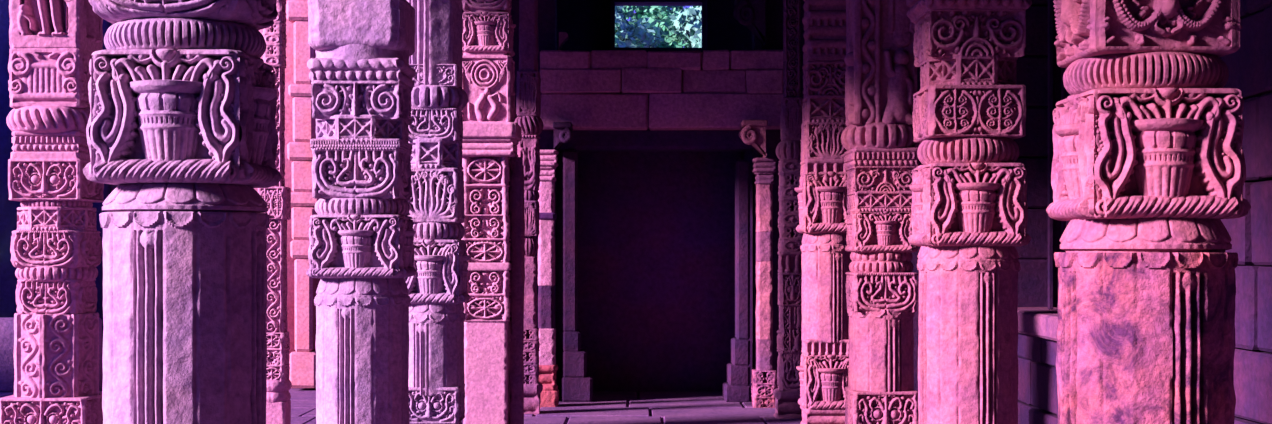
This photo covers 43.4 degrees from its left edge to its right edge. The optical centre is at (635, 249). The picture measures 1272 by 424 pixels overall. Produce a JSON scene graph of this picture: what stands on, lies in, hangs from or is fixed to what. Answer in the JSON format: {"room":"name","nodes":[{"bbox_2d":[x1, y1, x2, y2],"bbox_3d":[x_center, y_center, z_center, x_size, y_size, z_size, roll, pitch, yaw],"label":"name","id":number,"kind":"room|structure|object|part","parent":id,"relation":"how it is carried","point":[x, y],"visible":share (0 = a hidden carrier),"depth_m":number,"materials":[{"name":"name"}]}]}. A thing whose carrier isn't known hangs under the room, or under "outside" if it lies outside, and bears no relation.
{"room":"house of worship","nodes":[
{"label":"house of worship","id":0,"kind":"room"},
{"bbox_2d":[0,0,110,390],"bbox_3d":[-8.485,-1.230,18.000,5.030,5.600,0.400,0,0,0],"label":"wall","id":1,"kind":"structure","parent":0,"point":[8,208],"depth_m":17.80,"materials":[{"name":"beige stone"}]},
{"bbox_2d":[0,317,101,391],"bbox_3d":[-8.465,1.159,17.700,5.070,0.822,0.200,0,0,0],"label":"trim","id":2,"kind":"structure","parent":1,"relation":"attached to","point":[7,374],"depth_m":17.60,"materials":[{"name":"stone"}]},
{"bbox_2d":[111,0,320,387],"bbox_3d":[-4.285,-1.230,18.400,3.370,5.600,0.400,0,0,0],"label":"wall","id":3,"kind":"structure","parent":0,"point":[289,70],"depth_m":18.20,"materials":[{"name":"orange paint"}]},
{"bbox_2d":[0,388,918,423],"bbox_3d":[-2.500,1.717,15.000,23.000,0.306,38.000,0,0,0],"label":"floor","id":4,"kind":"structure","parent":0,"point":[606,407],"depth_m":15.71,"materials":[{"name":"stone"}]},
{"bbox_2d":[0,0,103,423],"bbox_3d":[-3.515,-0.780,9.713,0.581,4.700,0.583,0,0,0],"label":"stone column","id":5,"kind":"structure","parent":4,"relation":"on","point":[56,247],"depth_m":9.51,"materials":[{"name":"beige stone"}]},
{"bbox_3d":[-3.515,-0.644,9.710,0.421,0.129,0.412,0,0,0],"label":"bead moulding","id":6,"kind":"part","parent":5,"relation":"part of","materials":[{"name":"pink stone"}]},
{"bbox_2d":[83,0,281,423],"bbox_3d":[-1.532,-0.780,5.433,0.614,4.700,0.580,0,0,0],"label":"stone column","id":7,"kind":"structure","parent":4,"relation":"on","point":[183,95],"depth_m":5.21,"materials":[{"name":"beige stone"}]},
{"bbox_2d":[129,80,202,162],"bbox_3d":[-1.532,-0.407,5.280,0.274,0.287,0.274,0,0,0],"label":"vase","id":8,"kind":"object","parent":7,"relation":"on","point":[166,116],"depth_m":5.19,"materials":[{"name":"purple stone"}]},
{"bbox_2d":[250,86,276,164],"bbox_3d":[-1.362,-0.407,5.450,0.274,0.287,0.274,0,0,0],"label":"vase","id":9,"kind":"object","parent":7,"relation":"on","point":[261,97],"depth_m":5.40,"materials":[{"name":"purple stone"}]},
{"bbox_2d":[258,0,291,423],"bbox_3d":[-3.003,-0.780,13.291,0.284,4.700,0.282,0,0,0],"label":"column","id":10,"kind":"structure","parent":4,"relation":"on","point":[278,197],"depth_m":13.21,"materials":[{"name":"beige stone"}]},
{"bbox_3d":[-3.003,-1.831,13.284,0.191,0.634,0.178,0,0,0],"label":"jali panel","id":11,"kind":"part","parent":10,"relation":"part of","materials":[{"name":"pink stone"}]},
{"bbox_3d":[-3.003,0.887,13.287,0.229,0.411,0.222,0,0,0],"label":"jali panel","id":12,"kind":"part","parent":10,"relation":"part of","materials":[{"name":"pink stone"}]},
{"bbox_2d":[286,0,318,387],"bbox_3d":[-3.725,-0.960,18.035,0.388,5.019,0.315,0,0,0],"label":"pilaster","id":13,"kind":"object","parent":4,"relation":"on","point":[302,361],"visible":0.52,"depth_m":17.90,"materials":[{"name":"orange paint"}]},
{"bbox_2d":[306,0,416,423],"bbox_3d":[-1.476,-0.780,8.623,0.582,4.700,0.557,0,0,0],"label":"stone column","id":14,"kind":"structure","parent":4,"relation":"on","point":[361,250],"depth_m":8.41,"materials":[{"name":"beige stone"}]},
{"bbox_2d":[337,230,375,268],"bbox_3d":[-1.475,0.005,8.456,0.211,0.221,0.211,0,0,0],"label":"vase","id":15,"kind":"object","parent":14,"relation":"on","point":[356,249],"depth_m":8.39,"materials":[{"name":"purple stone"}]},
{"bbox_3d":[-1.475,-0.559,8.634,0.479,0.051,0.476,0,0,0],"label":"bead moulding","id":16,"kind":"part","parent":14,"relation":"part of","materials":[{"name":"purple stone"}]},
{"bbox_3d":[-1.475,-0.945,8.628,0.516,0.130,0.499,0,0,0],"label":"bead moulding","id":17,"kind":"part","parent":14,"relation":"part of","materials":[{"name":"purple stone"}]},
{"bbox_2d":[404,230,415,267],"bbox_3d":[-1.295,0.005,8.636,0.211,0.221,0.211,0,0,0],"label":"vase","id":18,"kind":"object","parent":14,"relation":"on","point":[408,234],"depth_m":8.59,"materials":[{"name":"purple stone"}]},
{"bbox_2d":[404,0,471,423],"bbox_3d":[-1.462,-0.780,11.495,0.558,4.700,0.525,0,0,0],"label":"stone column","id":19,"kind":"structure","parent":4,"relation":"on","point":[438,293],"depth_m":11.32,"materials":[{"name":"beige stone"}]},
{"bbox_2d":[414,255,444,294],"bbox_3d":[-1.462,0.187,11.377,0.288,0.302,0.288,0,0,0],"label":"vase","id":20,"kind":"object","parent":19,"relation":"on","point":[429,278],"depth_m":11.28,"materials":[{"name":"purple stone"}]},
{"bbox_2d":[462,255,471,292],"bbox_3d":[-1.327,0.187,11.512,0.288,0.302,0.288,0,0,0],"label":"vase","id":21,"kind":"object","parent":19,"relation":"on","point":[465,258],"depth_m":11.46,"materials":[{"name":"purple stone"}]},
{"bbox_2d":[461,0,524,423],"bbox_3d":[-1.253,-0.780,13.694,0.602,4.700,0.558,0,0,0],"label":"stone pier","id":22,"kind":"object","parent":4,"relation":"on","point":[494,220],"visible":0.91,"depth_m":13.51,"materials":[{"name":"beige stone"}]},
{"bbox_2d":[473,21,496,45],"bbox_3d":[-1.274,-1.815,13.555,0.217,0.227,0.217,0,0,0],"label":"vase","id":23,"kind":"object","parent":22,"relation":"on","point":[484,32],"depth_m":13.49,"materials":[{"name":"pink stone"}]},
{"bbox_3d":[-1.274,-0.089,13.689,0.427,0.420,0.416,0,0,0],"label":"jali panel","id":24,"kind":"part","parent":22,"relation":"part of","materials":[{"name":"pink stone"}]},
{"bbox_3d":[-1.274,-0.544,13.688,0.410,0.521,0.399,0,0,0],"label":"jali panel","id":25,"kind":"part","parent":22,"relation":"part of","materials":[{"name":"pink stone"}]},
{"bbox_3d":[-1.274,0.380,13.690,0.421,0.446,0.413,0,0,0],"label":"jali panel","id":26,"kind":"part","parent":22,"relation":"part of","materials":[{"name":"pink stone"}]},
{"bbox_3d":[-1.274,-1.350,13.683,0.482,0.580,0.460,0,0,0],"label":"medallion panel","id":27,"kind":"part","parent":22,"relation":"part of","materials":[{"name":"pink stone"}]},
{"bbox_3d":[-1.274,-0.873,13.689,0.509,0.167,0.499,0,0,0],"label":"capital moulding","id":28,"kind":"part","parent":22,"relation":"part of","materials":[{"name":"pink stone"}]},
{"bbox_2d":[510,24,515,46],"bbox_3d":[-1.135,-1.815,13.694,0.217,0.227,0.217,0,0,0],"label":"vase","id":29,"kind":"object","parent":22,"relation":"on","point":[512,26],"depth_m":13.65,"materials":[{"name":"pink stone"}]},
{"bbox_2d":[514,0,543,415],"bbox_3d":[-1.033,-0.731,15.386,0.289,4.798,0.290,0,0,0],"label":"column","id":30,"kind":"structure","parent":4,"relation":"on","point":[528,94],"depth_m":15.29,"materials":[{"name":"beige stone"}]},
{"bbox_3d":[-1.033,1.023,15.380,0.216,0.543,0.204,0,0,0],"label":"jali panel","id":31,"kind":"part","parent":30,"relation":"part of","materials":[{"name":"purple stone"}]},
{"bbox_2d":[538,150,558,407],"bbox_3d":[-0.900,0.370,16.090,0.268,2.748,0.268,0,0,-3],"label":"pilaster","id":32,"kind":"object","parent":4,"relation":"on","point":[548,366],"visible":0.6,"depth_m":16.01,"materials":[{"name":"pink stone"}]},
{"bbox_2d":[553,122,573,150],"bbox_3d":[-0.740,-1.144,16.378,0.204,0.303,0.444,0,0,0],"label":"stone corbel","id":33,"kind":"object","parent":32,"relation":"attached to","point":[563,133],"visible":0.87,"depth_m":16.17,"materials":[{"name":"stone"}]},
{"bbox_2d":[562,150,592,401],"bbox_3d":[-0.608,0.271,16.705,0.317,2.608,0.415,0,0,0],"label":"door jamb","id":34,"kind":"structure","parent":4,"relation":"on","point":[577,385],"depth_m":16.50,"materials":[{"name":"stone"}]},
{"bbox_2d":[615,6,664,47],"bbox_3d":[-0.718,-1.548,29.013,2.491,6.244,2.449,0,0,0],"label":"tree","id":35,"kind":"object","parent":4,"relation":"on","point":[638,34],"visible":0.12,"depth_m":28.45,"materials":[{"name":"green plant"}]},
{"bbox_2d":[616,6,688,47],"bbox_3d":[0.593,-1.690,32.051,2.792,6.527,2.992,0,0,0],"label":"tree","id":36,"kind":"object","parent":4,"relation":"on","point":[670,41],"visible":0.06,"depth_m":31.34,"materials":[{"name":"green plant"}]},
{"bbox_2d":[723,160,750,401],"bbox_3d":[1.052,0.323,16.705,0.276,2.505,0.415,0,0,0],"label":"door jamb","id":37,"kind":"structure","parent":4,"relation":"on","point":[737,388],"depth_m":16.50,"materials":[{"name":"stone"}]},
{"bbox_2d":[751,158,776,407],"bbox_3d":[1.290,0.410,16.090,0.268,2.668,0.268,0,0,3],"label":"pilaster","id":38,"kind":"object","parent":4,"relation":"on","point":[764,377],"visible":0.84,"depth_m":16.01,"materials":[{"name":"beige stone"}]},
{"bbox_2d":[738,120,767,157],"bbox_3d":[1.173,-1.108,16.078,0.267,0.368,0.444,0,0,0],"label":"stone corbel","id":39,"kind":"object","parent":38,"relation":"attached to","point":[753,132],"visible":0.98,"depth_m":15.88,"materials":[{"name":"stone"}]},
{"bbox_2d":[773,0,802,418],"bbox_3d":[1.472,-0.748,15.121,0.333,4.765,0.331,0,0,0],"label":"column","id":40,"kind":"structure","parent":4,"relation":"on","point":[788,151],"depth_m":15.02,"materials":[{"name":"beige stone"}]},
{"bbox_3d":[1.472,1.477,15.114,0.333,0.317,0.316,0,0,0],"label":"moulding","id":41,"kind":"part","parent":40,"relation":"part of","materials":[{"name":"purple stone"}]},
{"bbox_3d":[1.471,0.736,15.120,0.266,0.448,0.262,0,0,14],"label":"niche panel","id":42,"kind":"part","parent":40,"relation":"part of","materials":[{"name":"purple stone"}]},
{"bbox_3d":[1.472,-0.412,15.113,0.262,0.870,0.244,0,0,0],"label":"jali panel","id":43,"kind":"part","parent":40,"relation":"part of","materials":[{"name":"purple stone"}]},
{"bbox_2d":[795,0,851,423],"bbox_3d":[1.643,-0.780,13.677,0.574,4.700,0.522,0,0,5],"label":"stone column","id":44,"kind":"structure","parent":4,"relation":"on","point":[822,196],"depth_m":13.50,"materials":[{"name":"stone"}]},
{"bbox_2d":[795,187,803,223],"bbox_3d":[1.522,-0.364,13.703,0.328,0.344,0.328,0,0,0],"label":"vase","id":45,"kind":"object","parent":44,"relation":"on","point":[800,190],"depth_m":13.64,"materials":[{"name":"stone"}]},
{"bbox_2d":[796,366,803,399],"bbox_3d":[1.521,1.151,13.703,0.296,0.311,0.296,0,0,0],"label":"vase","id":46,"kind":"object","parent":44,"relation":"on","point":[800,368],"depth_m":13.66,"materials":[{"name":"stone"}]},
{"bbox_3d":[1.645,1.434,13.697,0.446,0.209,0.434,0,0,0],"label":"moulding","id":47,"kind":"part","parent":44,"relation":"part of","materials":[{"name":"stone"}]},
{"bbox_2d":[818,368,844,401],"bbox_3d":[1.645,1.151,13.578,0.296,0.311,0.296,0,0,0],"label":"vase","id":48,"kind":"object","parent":44,"relation":"on","point":[831,381],"depth_m":13.48,"materials":[{"name":"stone"}]},
{"bbox_2d":[816,186,846,223],"bbox_3d":[1.645,-0.364,13.579,0.328,0.344,0.328,0,0,0],"label":"vase","id":49,"kind":"object","parent":44,"relation":"on","point":[831,201],"depth_m":13.47,"materials":[{"name":"stone"}]},
{"bbox_2d":[841,0,920,423],"bbox_3d":[1.766,-0.780,11.519,0.585,4.700,0.583,0,0,0],"label":"stone column","id":50,"kind":"structure","parent":4,"relation":"on","point":[881,158],"depth_m":11.30,"materials":[{"name":"stone"}]},
{"bbox_2d":[845,221,852,245],"bbox_3d":[1.601,-0.110,11.519,0.186,0.195,0.186,0,0,0],"label":"vase","id":51,"kind":"object","parent":50,"relation":"on","point":[850,223],"depth_m":11.48,"materials":[{"name":"stone"}]},
{"bbox_3d":[1.766,-1.448,11.492,0.558,1.122,0.505,0,0,0],"label":"figure panel","id":52,"kind":"part","parent":50,"relation":"part of","materials":[{"name":"stone"}]},
{"bbox_3d":[1.766,-0.653,11.514,0.484,0.140,0.475,0,0,0],"label":"bead moulding","id":53,"kind":"part","parent":50,"relation":"part of","materials":[{"name":"stone"}]},
{"bbox_2d":[872,221,897,245],"bbox_3d":[1.766,-0.110,11.354,0.186,0.195,0.186,0,0,0],"label":"vase","id":54,"kind":"object","parent":50,"relation":"on","point":[884,233],"depth_m":11.30,"materials":[{"name":"stone"}]},
{"bbox_2d":[906,0,1031,423],"bbox_3d":[1.753,-0.780,8.433,0.615,4.700,0.584,0,0,0],"label":"stone column","id":55,"kind":"structure","parent":4,"relation":"on","point":[969,216],"depth_m":8.22,"materials":[{"name":"stone"}]},
{"bbox_2d":[909,184,924,232],"bbox_3d":[1.581,-0.203,8.449,0.270,0.283,0.270,0,0,0],"label":"vase","id":56,"kind":"object","parent":55,"relation":"on","point":[918,189],"depth_m":8.40,"materials":[{"name":"stone"}]},
{"bbox_3d":[1.753,-1.335,8.442,0.581,0.204,0.567,0,0,0],"label":"cornice","id":57,"kind":"part","parent":55,"relation":"part of","materials":[{"name":"stone"}]},
{"bbox_2d":[953,182,1000,233],"bbox_3d":[1.753,-0.203,8.276,0.270,0.283,0.270,0,0,0],"label":"vase","id":58,"kind":"object","parent":55,"relation":"on","point":[976,205],"depth_m":8.19,"materials":[{"name":"stone"}]},
{"bbox_2d":[1046,0,1250,423],"bbox_3d":[1.732,-0.780,5.440,0.612,4.700,0.591,0,0,0],"label":"stone column","id":59,"kind":"structure","parent":4,"relation":"on","point":[1148,162],"depth_m":5.21,"materials":[{"name":"stone"}]},
{"bbox_2d":[1053,123,1082,199],"bbox_3d":[1.560,-0.285,5.450,0.268,0.281,0.268,0,0,0],"label":"vase","id":60,"kind":"object","parent":59,"relation":"on","point":[1069,135],"depth_m":5.41,"materials":[{"name":"stone"}]},
{"bbox_2d":[1130,118,1203,201],"bbox_3d":[1.732,-0.285,5.278,0.268,0.281,0.268,0,0,0],"label":"vase","id":61,"kind":"object","parent":59,"relation":"on","point":[1167,154],"depth_m":5.19,"materials":[{"name":"stone"}]},
{"bbox_2d":[462,0,556,383],"bbox_3d":[-1.720,-0.780,16.825,1.760,4.700,0.350,0,0,0],"label":"wall","id":62,"kind":"structure","parent":0,"point":[547,9],"depth_m":16.65,"materials":[{"name":"stone"}]},
{"bbox_2d":[557,151,563,397],"bbox_3d":[-0.831,-0.049,17.400,0.105,3.239,0.800,0,0,0],"label":"wall","id":63,"kind":"structure","parent":0,"point":[560,331],"depth_m":17.00,"materials":[{"name":"stone"}]},
{"bbox_2d":[557,0,751,97],"bbox_3d":[0.816,-2.379,18.750,6.832,1.502,0.300,0,0,0],"label":"wall","id":64,"kind":"structure","parent":0,"point":[586,23],"depth_m":18.60,"materials":[{"name":"stone"}]},
{"bbox_2d":[610,0,706,52],"bbox_3d":[0.262,-2.615,18.620,1.132,0.655,0.162,0,0,0],"label":"window","id":65,"kind":"structure","parent":64,"relation":"in","point":[612,2],"depth_m":18.54,"materials":[{"name":"stone"}]},
{"bbox_3d":[-0.273,-2.615,18.620,0.062,0.631,0.162,0,0,0],"label":"frame","id":66,"kind":"part","parent":65,"relation":"part of","materials":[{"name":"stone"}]},
{"bbox_3d":[0.262,-2.908,18.620,1.132,0.068,0.162,0,0,0],"label":"frame","id":67,"kind":"part","parent":65,"relation":"part of","materials":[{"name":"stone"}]},
{"bbox_3d":[0.262,-2.318,18.620,1.132,0.062,0.162,0,0,0],"label":"frame","id":68,"kind":"part","parent":65,"relation":"part of","materials":[{"name":"stone"}]},
{"bbox_3d":[0.797,-2.615,18.620,0.062,0.631,0.162,0,0,0],"label":"frame","id":69,"kind":"part","parent":65,"relation":"part of","materials":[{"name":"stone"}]},
{"bbox_2d":[540,50,783,130],"bbox_3d":[0.298,-1.651,16.635,2.576,0.812,0.546,0,0,0],"label":"wall","id":70,"kind":"structure","parent":0,"point":[707,89],"depth_m":16.40,"materials":[{"name":"stone"}]},
{"bbox_2d":[558,32,568,49],"bbox_3d":[-0.746,-2.143,16.500,0.098,0.185,0.200,0,0,0],"label":"stone corbel","id":71,"kind":"object","parent":70,"relation":"on","point":[563,36],"visible":0.95,"depth_m":16.40,"materials":[{"name":"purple stone"}]},
{"bbox_2d":[558,128,753,150],"bbox_3d":[0.215,-1.165,16.939,2.177,0.229,0.427,0,0,0],"label":"trim","id":72,"kind":"structure","parent":70,"relation":"attached to","point":[582,140],"depth_m":16.73,"materials":[{"name":"stone"}]},
{"bbox_2d":[662,6,701,47],"bbox_3d":[1.545,-1.649,28.903,2.071,6.445,2.013,0,0,39],"label":"tree","id":73,"kind":"object","parent":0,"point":[691,31],"visible":0.15,"depth_m":28.41,"materials":[{"name":"green plant"}]},
{"bbox_2d":[741,151,751,397],"bbox_3d":[1.357,-0.049,17.400,0.378,3.239,0.800,0,0,0],"label":"wall","id":74,"kind":"structure","parent":0,"point":[745,155],"depth_m":17.00,"materials":[{"name":"stone"}]},
{"bbox_2d":[576,121,740,390],"bbox_3d":[0.211,-0.049,17.900,3.004,3.239,0.200,0,0,0],"label":"door","id":75,"kind":"structure","parent":74,"relation":"in","point":[656,229],"depth_m":17.80,"materials":[{"name":"paint"}]},
{"bbox_2d":[752,0,922,390],"bbox_3d":[2.532,-0.780,16.825,2.604,4.700,0.350,0,0,0],"label":"wall","id":76,"kind":"structure","parent":0,"point":[773,8],"depth_m":16.65,"materials":[{"name":"stone"}]},
{"bbox_2d":[733,0,766,46],"bbox_3d":[1.173,-2.353,16.478,0.330,0.508,0.444,0,0,0],"label":"stone corbel","id":77,"kind":"object","parent":76,"relation":"attached to","point":[749,13],"visible":1,"depth_m":16.30,"materials":[{"name":"stone"}]},
{"bbox_2d":[1066,68,1069,226],"bbox_3d":[3.650,-0.780,11.800,0.200,4.700,4.000,0,0,0],"label":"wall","id":78,"kind":"structure","parent":0,"point":[1067,93],"depth_m":13.16,"materials":[{"name":"stone"}]},
{"bbox_2d":[1014,0,1271,423],"bbox_3d":[3.338,-0.854,9.948,0.624,4.857,13.905,0,0,0],"label":"wall","id":79,"kind":"structure","parent":0,"point":[1249,67],"depth_m":8.10,"materials":[{"name":"stone"}]},
{"bbox_2d":[1018,307,1057,340],"bbox_3d":[3.200,0.556,11.700,0.505,0.175,3.203,0,0,0],"label":"trim","id":80,"kind":"structure","parent":79,"relation":"attached to","point":[1042,322],"depth_m":11.86,"materials":[{"name":"purple stone"}]},
{"bbox_2d":[1048,0,1053,309],"bbox_3d":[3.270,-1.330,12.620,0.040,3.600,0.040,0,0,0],"label":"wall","id":81,"kind":"structure","parent":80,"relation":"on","point":[1050,2],"depth_m":12.60,"materials":[{"name":"stone"}]},
{"bbox_2d":[1061,67,1065,251],"bbox_3d":[3.265,-1.330,12.215,0.030,3.600,0.030,0,0,0],"label":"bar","id":82,"kind":"object","parent":80,"relation":"on","point":[1063,90],"visible":0.1,"depth_m":12.21,"materials":[{"name":"stone"}]},
{"label":"outside","id":83,"kind":"structure","parent":0,"visible":0},
{"bbox_2d":[621,6,687,35],"bbox_3d":[0.033,-2.678,35.998,2.932,8.501,2.791,0,0,0],"label":"tree","id":84,"kind":"object","parent":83,"point":[628,10],"visible":0.02,"depth_m":35.20,"materials":[{"name":"green plant"}]}
]}

